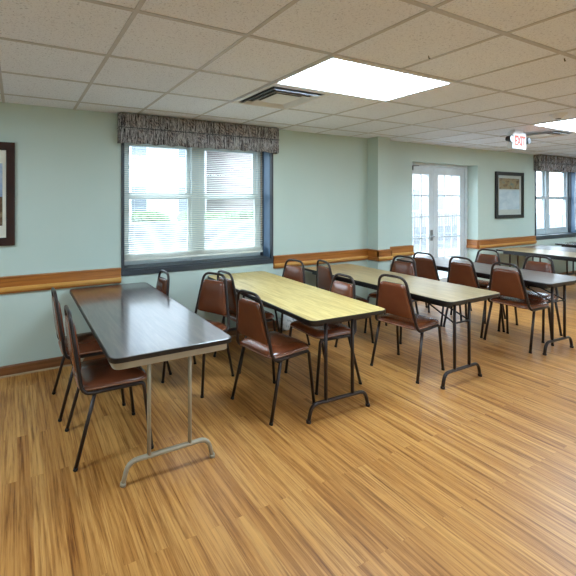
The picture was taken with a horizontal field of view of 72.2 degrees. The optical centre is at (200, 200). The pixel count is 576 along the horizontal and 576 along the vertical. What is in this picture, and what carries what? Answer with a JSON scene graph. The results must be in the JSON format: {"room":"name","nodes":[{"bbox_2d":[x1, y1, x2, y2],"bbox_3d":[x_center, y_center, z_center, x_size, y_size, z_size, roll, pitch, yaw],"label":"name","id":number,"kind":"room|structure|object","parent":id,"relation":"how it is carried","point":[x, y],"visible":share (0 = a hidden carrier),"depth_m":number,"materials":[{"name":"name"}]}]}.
{"room":"event hall","nodes":[
{"label":"event hall","id":0,"kind":"room"},
{"bbox_2d":[0,275,575,575],"bbox_3d":[4.800,1.643,2.248,16.000,0.100,8.495,0,0,-26],"label":"floor","id":1,"kind":"structure","parent":0,"point":[474,476],"depth_m":2.27,"materials":[{"name":"brown wood"}]},
{"bbox_2d":[51,287,125,421],"bbox_3d":[-0.908,1.139,3.047,0.518,0.915,0.458,0,0,-27],"label":"chair","id":2,"kind":"object","parent":1,"relation":"on","point":[88,345],"visible":0.61,"depth_m":2.87,"materials":[{"name":"brown leather"}]},
{"bbox_2d":[64,305,153,471],"bbox_3d":[-0.626,1.139,2.540,0.518,0.915,0.458,0,0,-26],"label":"chair","id":3,"kind":"object","parent":1,"relation":"on","point":[95,375],"visible":0.84,"depth_m":2.40,"materials":[{"name":"brown leather"}]},
{"bbox_2d":[70,282,230,487],"bbox_3d":[-0.526,1.223,3.015,0.766,0.741,1.806,0,0,-26],"label":"folding table","id":4,"kind":"object","parent":1,"relation":"on","point":[133,324],"visible":0.94,"depth_m":2.46,"materials":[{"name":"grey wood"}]},
{"bbox_2d":[156,270,171,374],"bbox_3d":[-0.571,1.139,3.587,0.518,0.915,0.458,0,0,-26],"label":"chair","id":5,"kind":"object","parent":1,"relation":"on","point":[163,284],"visible":0.22,"depth_m":3.60,"materials":[{"name":"brown leather"}]},
{"bbox_2d":[161,272,234,397],"bbox_3d":[-0.013,1.139,3.404,0.458,0.915,0.518,0,0,36],"label":"chair","id":6,"kind":"object","parent":1,"relation":"on","point":[213,294],"visible":0.52,"depth_m":3.52,"materials":[{"name":"brown leather"}]},
{"bbox_2d":[213,270,278,373],"bbox_3d":[0.446,1.139,3.808,0.518,0.915,0.458,0,0,-30],"label":"chair","id":7,"kind":"object","parent":1,"relation":"on","point":[232,295],"visible":0.32,"depth_m":3.64,"materials":[{"name":"brown leather"}]},
{"bbox_2d":[230,289,314,425],"bbox_3d":[0.563,1.139,3.010,0.518,0.915,0.458,0,0,-35],"label":"chair","id":8,"kind":"object","parent":1,"relation":"on","point":[251,322],"visible":0.98,"depth_m":2.89,"materials":[{"name":"brown leather"}]},
{"bbox_2d":[255,259,309,344],"bbox_3d":[0.887,1.139,4.245,0.518,0.915,0.458,0,0,-37],"label":"chair","id":9,"kind":"object","parent":1,"relation":"on","point":[296,273],"visible":0.27,"depth_m":4.33,"materials":[{"name":"brown leather"}]},
{"bbox_2d":[278,314,296,330],"bbox_3d":[1.074,1.493,4.706,0.300,0.200,0.125,0,0,-26],"label":"plastic bag","id":10,"kind":"object","parent":1,"relation":"on","point":[287,320],"visible":0.51,"depth_m":4.64,"materials":[{"name":"white plastic"}]},
{"bbox_2d":[208,271,385,423],"bbox_3d":[0.766,1.223,3.654,0.760,0.741,1.791,0,0,-23],"label":"folding table","id":11,"kind":"object","parent":1,"relation":"on","point":[310,305],"visible":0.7,"depth_m":3.15,"materials":[{"name":"yellow laminate"}]},
{"bbox_2d":[284,273,361,394],"bbox_3d":[1.095,1.139,3.421,0.518,0.915,0.458,0,0,-23],"label":"chair","id":12,"kind":"object","parent":1,"relation":"on","point":[337,330],"visible":0.62,"depth_m":3.32,"materials":[{"name":"brown leather"}]},
{"bbox_2d":[317,259,373,346],"bbox_3d":[1.635,1.139,4.405,0.518,0.915,0.458,0,0,-14],"label":"chair","id":13,"kind":"object","parent":1,"relation":"on","point":[324,274],"visible":0.27,"depth_m":4.30,"materials":[{"name":"brown leather"}]},
{"bbox_2d":[364,255,420,343],"bbox_3d":[2.297,1.139,4.545,0.518,0.915,0.458,0,0,-35],"label":"chair","id":14,"kind":"object","parent":1,"relation":"on","point":[407,268],"visible":0.49,"depth_m":4.60,"materials":[{"name":"brown leather"}]},
{"bbox_2d":[305,263,499,389],"bbox_3d":[2.020,1.223,4.172,0.810,0.741,1.836,0,0,-26],"label":"folding table","id":15,"kind":"object","parent":1,"relation":"on","point":[440,293],"visible":0.66,"depth_m":3.60,"materials":[{"name":"beige laminate"}]},
{"bbox_2d":[370,274,444,383],"bbox_3d":[1.955,1.139,3.623,0.518,0.915,0.458,0,0,-34],"label":"chair","id":16,"kind":"object","parent":1,"relation":"on","point":[395,298],"visible":0.94,"depth_m":3.50,"materials":[{"name":"brown leather"}]},
{"bbox_2d":[412,252,462,326],"bbox_3d":[3.127,1.139,5.108,0.518,0.915,0.458,0,0,-29],"label":"chair","id":17,"kind":"object","parent":1,"relation":"on","point":[425,267],"visible":0.34,"depth_m":4.96,"materials":[{"name":"brown leather"}]},
{"bbox_2d":[442,256,504,337],"bbox_3d":[3.355,1.139,4.702,0.518,0.915,0.458,0,0,-26],"label":"chair","id":18,"kind":"object","parent":1,"relation":"on","point":[459,273],"visible":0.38,"depth_m":4.59,"materials":[{"name":"brown leather"}]},
{"bbox_2d":[450,249,505,323],"bbox_3d":[3.793,1.139,5.218,0.518,0.915,0.458,0,0,-26],"label":"chair","id":19,"kind":"object","parent":1,"relation":"on","point":[480,258],"visible":0.33,"depth_m":5.25,"materials":[{"name":"brown leather"}]},
{"bbox_2d":[397,256,575,355],"bbox_3d":[3.538,1.223,4.868,0.760,0.741,1.836,0,0,-23],"label":"folding table","id":20,"kind":"object","parent":1,"relation":"on","point":[543,280],"visible":0.67,"depth_m":4.16,"materials":[{"name":"laminate"}]},
{"bbox_2d":[483,262,553,353],"bbox_3d":[3.543,1.139,4.266,0.518,0.915,0.458,0,0,-26],"label":"chair","id":21,"kind":"object","parent":1,"relation":"on","point":[510,284],"visible":0.98,"depth_m":4.16,"materials":[{"name":"brown leather"}]},
{"bbox_2d":[497,255,562,342],"bbox_3d":[3.939,1.139,4.567,0.518,0.915,0.458,0,0,-29],"label":"chair","id":22,"kind":"object","parent":1,"relation":"on","point":[528,265],"visible":0.42,"depth_m":4.57,"materials":[{"name":"brown leather"}]},
{"bbox_2d":[496,247,575,266],"bbox_3d":[5.859,1.223,5.978,0.756,0.741,1.836,0,0,-26],"label":"folding table","id":23,"kind":"object","parent":1,"relation":"on","point":[519,251],"visible":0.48,"depth_m":6.29,"materials":[{"name":"beige laminate"}]},
{"bbox_2d":[524,245,575,287],"bbox_3d":[6.548,1.223,6.309,0.756,0.741,1.836,0,0,-26],"label":"folding table","id":24,"kind":"object","parent":1,"relation":"on","point":[546,247],"visible":0.36,"depth_m":6.88,"materials":[{"name":"laminate"}]},
{"bbox_2d":[555,242,575,274],"bbox_3d":[7.729,1.223,6.888,0.756,0.741,1.836,0,0,-26],"label":"folding table","id":25,"kind":"object","parent":1,"relation":"on","point":[564,244],"visible":0.66,"depth_m":7.53,"materials":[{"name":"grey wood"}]},
{"bbox_2d":[0,0,575,157],"bbox_3d":[4.800,-0.933,2.248,16.000,0.100,8.495,0,0,-26],"label":"ceiling","id":26,"kind":"structure","parent":0,"point":[331,26],"depth_m":2.35,"materials":[{"name":"tile"}]},
{"bbox_2d":[231,83,332,109],"bbox_3d":[0.678,-0.868,3.262,0.608,0.028,0.608,0,0,-26],"label":"ceiling vent","id":27,"kind":"object","parent":26,"relation":"in","point":[271,95],"visible":0.95,"depth_m":3.20,"materials":[{"name":"metal"}]},
{"bbox_2d":[0,0,575,155],"bbox_3d":[4.847,-0.882,2.149,15.800,0.006,8.075,0,0,-26],"label":"grid","id":28,"kind":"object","parent":26,"relation":"attached to","point":[139,5],"depth_m":2.47,"materials":[{"name":"metal"}]},
{"bbox_2d":[272,55,455,101],"bbox_3d":[1.217,-0.877,2.844,1.219,0.012,0.610,0,0,-26],"label":"recessed light","id":29,"kind":"object","parent":26,"relation":"in","point":[334,74],"visible":1,"depth_m":2.77,"materials":[{"name":"white paint"}]},
{"bbox_2d":[505,130,530,149],"bbox_3d":[4.006,-0.763,4.824,0.488,0.240,0.074,0,0,-26],"label":"exit sign","id":30,"kind":"object","parent":26,"relation":"hanging from","point":[516,139],"visible":1,"depth_m":4.78,"materials":[{"name":"white plastic"}]},
{"bbox_2d":[500,129,575,139],"bbox_3d":[4.524,-0.868,5.110,0.608,0.028,0.608,0,0,-26],"label":"ceiling vent","id":31,"kind":"object","parent":26,"relation":"in","point":[553,132],"visible":0.67,"depth_m":5.00,"materials":[{"name":"metal"}]},
{"bbox_2d":[531,118,575,132],"bbox_3d":[4.513,-0.877,4.429,1.219,0.012,0.610,0,0,-26],"label":"recessed light","id":32,"kind":"object","parent":26,"relation":"in","point":[569,125],"visible":1,"depth_m":4.45,"materials":[{"name":"white paint"}]},
{"bbox_2d":[549,112,567,119],"bbox_3d":[3.652,-0.855,3.897,0.144,0.056,0.144,0,0,-26],"label":"smoke detector","id":33,"kind":"object","parent":26,"relation":"attached to","point":[560,115],"visible":1,"depth_m":3.86,"materials":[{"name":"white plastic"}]},
{"bbox_2d":[0,102,575,365],"bbox_3d":[3.034,0.355,5.924,16.000,2.476,0.300,0,0,-26],"label":"wall","id":34,"kind":"structure","parent":0,"point":[68,161],"depth_m":3.89,"materials":[{"name":"green paint"}]},
{"bbox_2d":[0,142,14,245],"bbox_3d":[-2.040,-0.057,3.302,0.783,0.931,0.029,0,0,-26],"label":"framed picture","id":35,"kind":"object","parent":34,"relation":"attached to","point":[7,149],"visible":1,"depth_m":3.44,"materials":[{"name":"brown wood"}]},
{"bbox_2d":[0,197,1,225],"bbox_3d":[-2.037,0.099,3.307,0.570,0.260,0.002,0,0,-26],"label":"print","id":36,"kind":"object","parent":35,"relation":"attached to","point":[0,197],"depth_m":3.42},
{"bbox_2d":[0,163,1,196],"bbox_3d":[-2.037,-0.181,3.307,0.570,0.300,0.002,0,0,-26],"label":"print","id":37,"kind":"object","parent":35,"relation":"on","point":[0,163],"depth_m":3.42},
{"bbox_2d":[0,267,121,293],"bbox_3d":[-2.412,0.766,3.119,3.555,0.157,0.038,0,0,-26],"label":"trim","id":38,"kind":"structure","parent":34,"relation":"attached to","point":[70,279],"depth_m":3.62,"materials":[{"name":"brown wood"}]},
{"bbox_2d":[0,320,297,377],"bbox_3d":[-0.814,1.544,3.893,7.105,0.097,0.026,0,0,-26],"label":"baseboard","id":39,"kind":"structure","parent":34,"relation":"attached to","point":[50,363],"depth_m":3.56,"materials":[{"name":"brown wood"}]},
{"bbox_2d":[121,142,272,275],"bbox_3d":[-0.019,0.011,4.445,1.895,1.535,0.302,0,0,-26],"label":"window","id":40,"kind":"structure","parent":34,"relation":"in","point":[129,268],"depth_m":4.47,"materials":[{"name":"wood"}]},
{"bbox_2d":[124,144,262,261],"bbox_3d":[-0.018,-0.030,4.427,1.772,1.364,0.054,0,0,-26],"label":"blind","id":41,"kind":"object","parent":40,"relation":"attached to","point":[215,251],"visible":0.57,"depth_m":4.42,"materials":[{"name":"white plastic"}]},
{"bbox_2d":[117,112,278,153],"bbox_3d":[0.056,-0.720,4.258,1.955,0.306,0.123,0,0,-26],"label":"window valance","id":42,"kind":"object","parent":34,"relation":"attached to","point":[133,128],"visible":1,"depth_m":4.14,"materials":[{"name":"fabric"}]},
{"bbox_2d":[273,248,367,267],"bbox_3d":[1.650,0.766,5.071,1.643,0.157,0.038,0,0,-26],"label":"trim","id":43,"kind":"structure","parent":34,"relation":"attached to","point":[279,261],"depth_m":5.05,"materials":[{"name":"brown wood"}]},
{"bbox_2d":[390,245,413,256],"bbox_3d":[2.933,0.766,5.688,0.725,0.157,0.038,0,0,-26],"label":"trim","id":44,"kind":"structure","parent":34,"relation":"attached to","point":[407,250],"depth_m":5.73,"materials":[{"name":"brown wood"}]},
{"bbox_2d":[412,163,466,281],"bbox_3d":[3.944,0.495,6.408,1.720,2.195,0.156,0,0,-26],"label":"door","id":45,"kind":"structure","parent":34,"relation":"in","point":[431,171],"depth_m":6.43,"materials":[{"name":"paint"}]},
{"bbox_2d":[466,239,477,248],"bbox_3d":[4.749,0.766,6.682,0.030,0.157,0.180,0,0,-26],"label":"trim","id":46,"kind":"structure","parent":34,"relation":"attached to","point":[471,243],"depth_m":6.67,"materials":[{"name":"brown wood"}]},
{"bbox_2d":[478,236,536,248],"bbox_3d":[5.657,0.766,6.997,1.880,0.157,0.038,0,0,-26],"label":"trim","id":47,"kind":"structure","parent":34,"relation":"attached to","point":[512,241],"depth_m":6.94,"materials":[{"name":"brown wood"}]},
{"bbox_2d":[495,171,523,218],"bbox_3d":[5.683,-0.092,7.013,0.920,0.846,0.029,0,0,-26],"label":"framed picture","id":48,"kind":"object","parent":34,"relation":"attached to","point":[509,186],"visible":1,"depth_m":7.00,"materials":[{"name":"white paper"}]},
{"bbox_2d":[499,190,518,209],"bbox_3d":[5.677,-0.006,7.014,0.670,0.355,0.002,0,0,-26],"label":"print","id":49,"kind":"object","parent":48,"relation":"attached to","point":[508,199],"depth_m":7.01},
{"bbox_2d":[499,178,518,188],"bbox_3d":[5.677,-0.301,7.014,0.670,0.195,0.002,0,0,-26],"label":"print","id":50,"kind":"object","parent":48,"relation":"on","point":[504,183],"depth_m":7.01},
{"bbox_2d":[533,155,575,172],"bbox_3d":[7.384,-0.720,7.780,2.005,0.306,0.123,0,0,-26],"label":"window valance","id":51,"kind":"object","parent":34,"relation":"attached to","point":[541,162],"visible":1,"depth_m":7.52,"materials":[{"name":"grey fabric"}]},
{"bbox_2d":[535,170,575,239],"bbox_3d":[7.296,0.011,7.960,1.895,1.535,0.302,0,0,-26],"label":"window","id":52,"kind":"structure","parent":34,"relation":"in","point":[568,197],"depth_m":8.15,"materials":[{"name":"wood"}]},
{"bbox_2d":[575,173,575,229],"bbox_3d":[8.117,-0.032,8.261,0.038,1.350,0.020,0,0,-26],"label":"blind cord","id":53,"kind":"object","parent":52,"relation":"hanging from","point":[575,173],"visible":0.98,"depth_m":8.26,"materials":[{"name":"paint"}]},
{"bbox_2d":[556,270,575,275],"bbox_3d":[7.516,1.544,7.897,6.010,0.097,0.026,0,0,-26],"label":"baseboard","id":54,"kind":"structure","parent":34,"relation":"attached to","point":[562,273],"depth_m":8.01,"materials":[{"name":"brown wood"}]},
{"bbox_2d":[368,136,389,304],"bbox_3d":[2.528,0.355,5.417,0.240,2.476,0.175,0,0,-26],"label":"wall","id":55,"kind":"structure","parent":0,"point":[378,147],"depth_m":5.35,"materials":[{"name":"green paint"}]},
{"bbox_2d":[368,249,378,260],"bbox_3d":[2.411,0.766,5.350,0.030,0.157,0.195,0,0,-26],"label":"trim","id":56,"kind":"structure","parent":55,"relation":"attached to","point":[372,253],"depth_m":5.33,"materials":[{"name":"brown wood"}]},
{"bbox_2d":[377,249,392,260],"bbox_3d":[2.574,0.766,5.321,0.280,0.157,0.038,0,0,-26],"label":"trim","id":57,"kind":"structure","parent":55,"relation":"attached to","point":[385,254],"depth_m":5.31,"materials":[{"name":"brown wood"}]},
{"label":"outside","id":58,"kind":"structure","parent":0,"visible":0},
{"bbox_2d":[129,214,561,252],"bbox_3d":[-7.056,1.843,37.768,100.000,0.200,65.805,0,0,-26],"label":"ground","id":59,"kind":"structure","parent":58,"point":[555,219],"depth_m":15.73,"materials":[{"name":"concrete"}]},
{"bbox_2d":[129,146,205,219],"bbox_3d":[-8.386,-3.057,21.488,16.300,9.600,8.800,0,0,-26],"label":"building","id":60,"kind":"structure","parent":59,"relation":"on","point":[165,182],"depth_m":20.02,"materials":[{"name":"white"}]},
{"bbox_2d":[129,219,253,244],"bbox_3d":[-2.892,1.308,15.252,13.000,0.870,1.200,0,0,-26],"label":"wall","id":61,"kind":"structure","parent":59,"relation":"on","point":[178,223],"depth_m":15.59,"materials":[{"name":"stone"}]},
{"bbox_2d":[129,209,253,221],"bbox_3d":[-2.800,0.620,15.276,12.230,0.502,1.066,0,0,-26],"label":"hedge","id":62,"kind":"object","parent":61,"relation":"on","point":[183,214],"visible":0.34,"depth_m":16.24,"materials":[{"name":"green plant"}]},
{"bbox_2d":[206,151,456,227],"bbox_3d":[10.715,-2.757,27.339,21.800,9.000,8.800,0,0,-26],"label":"building","id":63,"kind":"structure","parent":59,"relation":"on","point":[210,162],"depth_m":23.83,"materials":[{"name":"brick"}]},
{"bbox_2d":[412,212,456,241],"bbox_3d":[9.417,1.143,16.175,13.012,1.200,0.040,0,0,-26],"label":"iron fence","id":64,"kind":"object","parent":59,"relation":"on","point":[446,213],"visible":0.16,"depth_m":16.68,"materials":[{"name":"white metal"}]},
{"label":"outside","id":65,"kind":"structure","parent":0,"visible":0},
{"bbox_2d":[412,248,456,277],"bbox_3d":[6.329,1.723,9.918,100.000,0.060,4.005,0,0,-26],"label":"pavement","id":66,"kind":"structure","parent":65,"point":[447,251],"depth_m":11.90,"materials":[{"name":"white concrete"}]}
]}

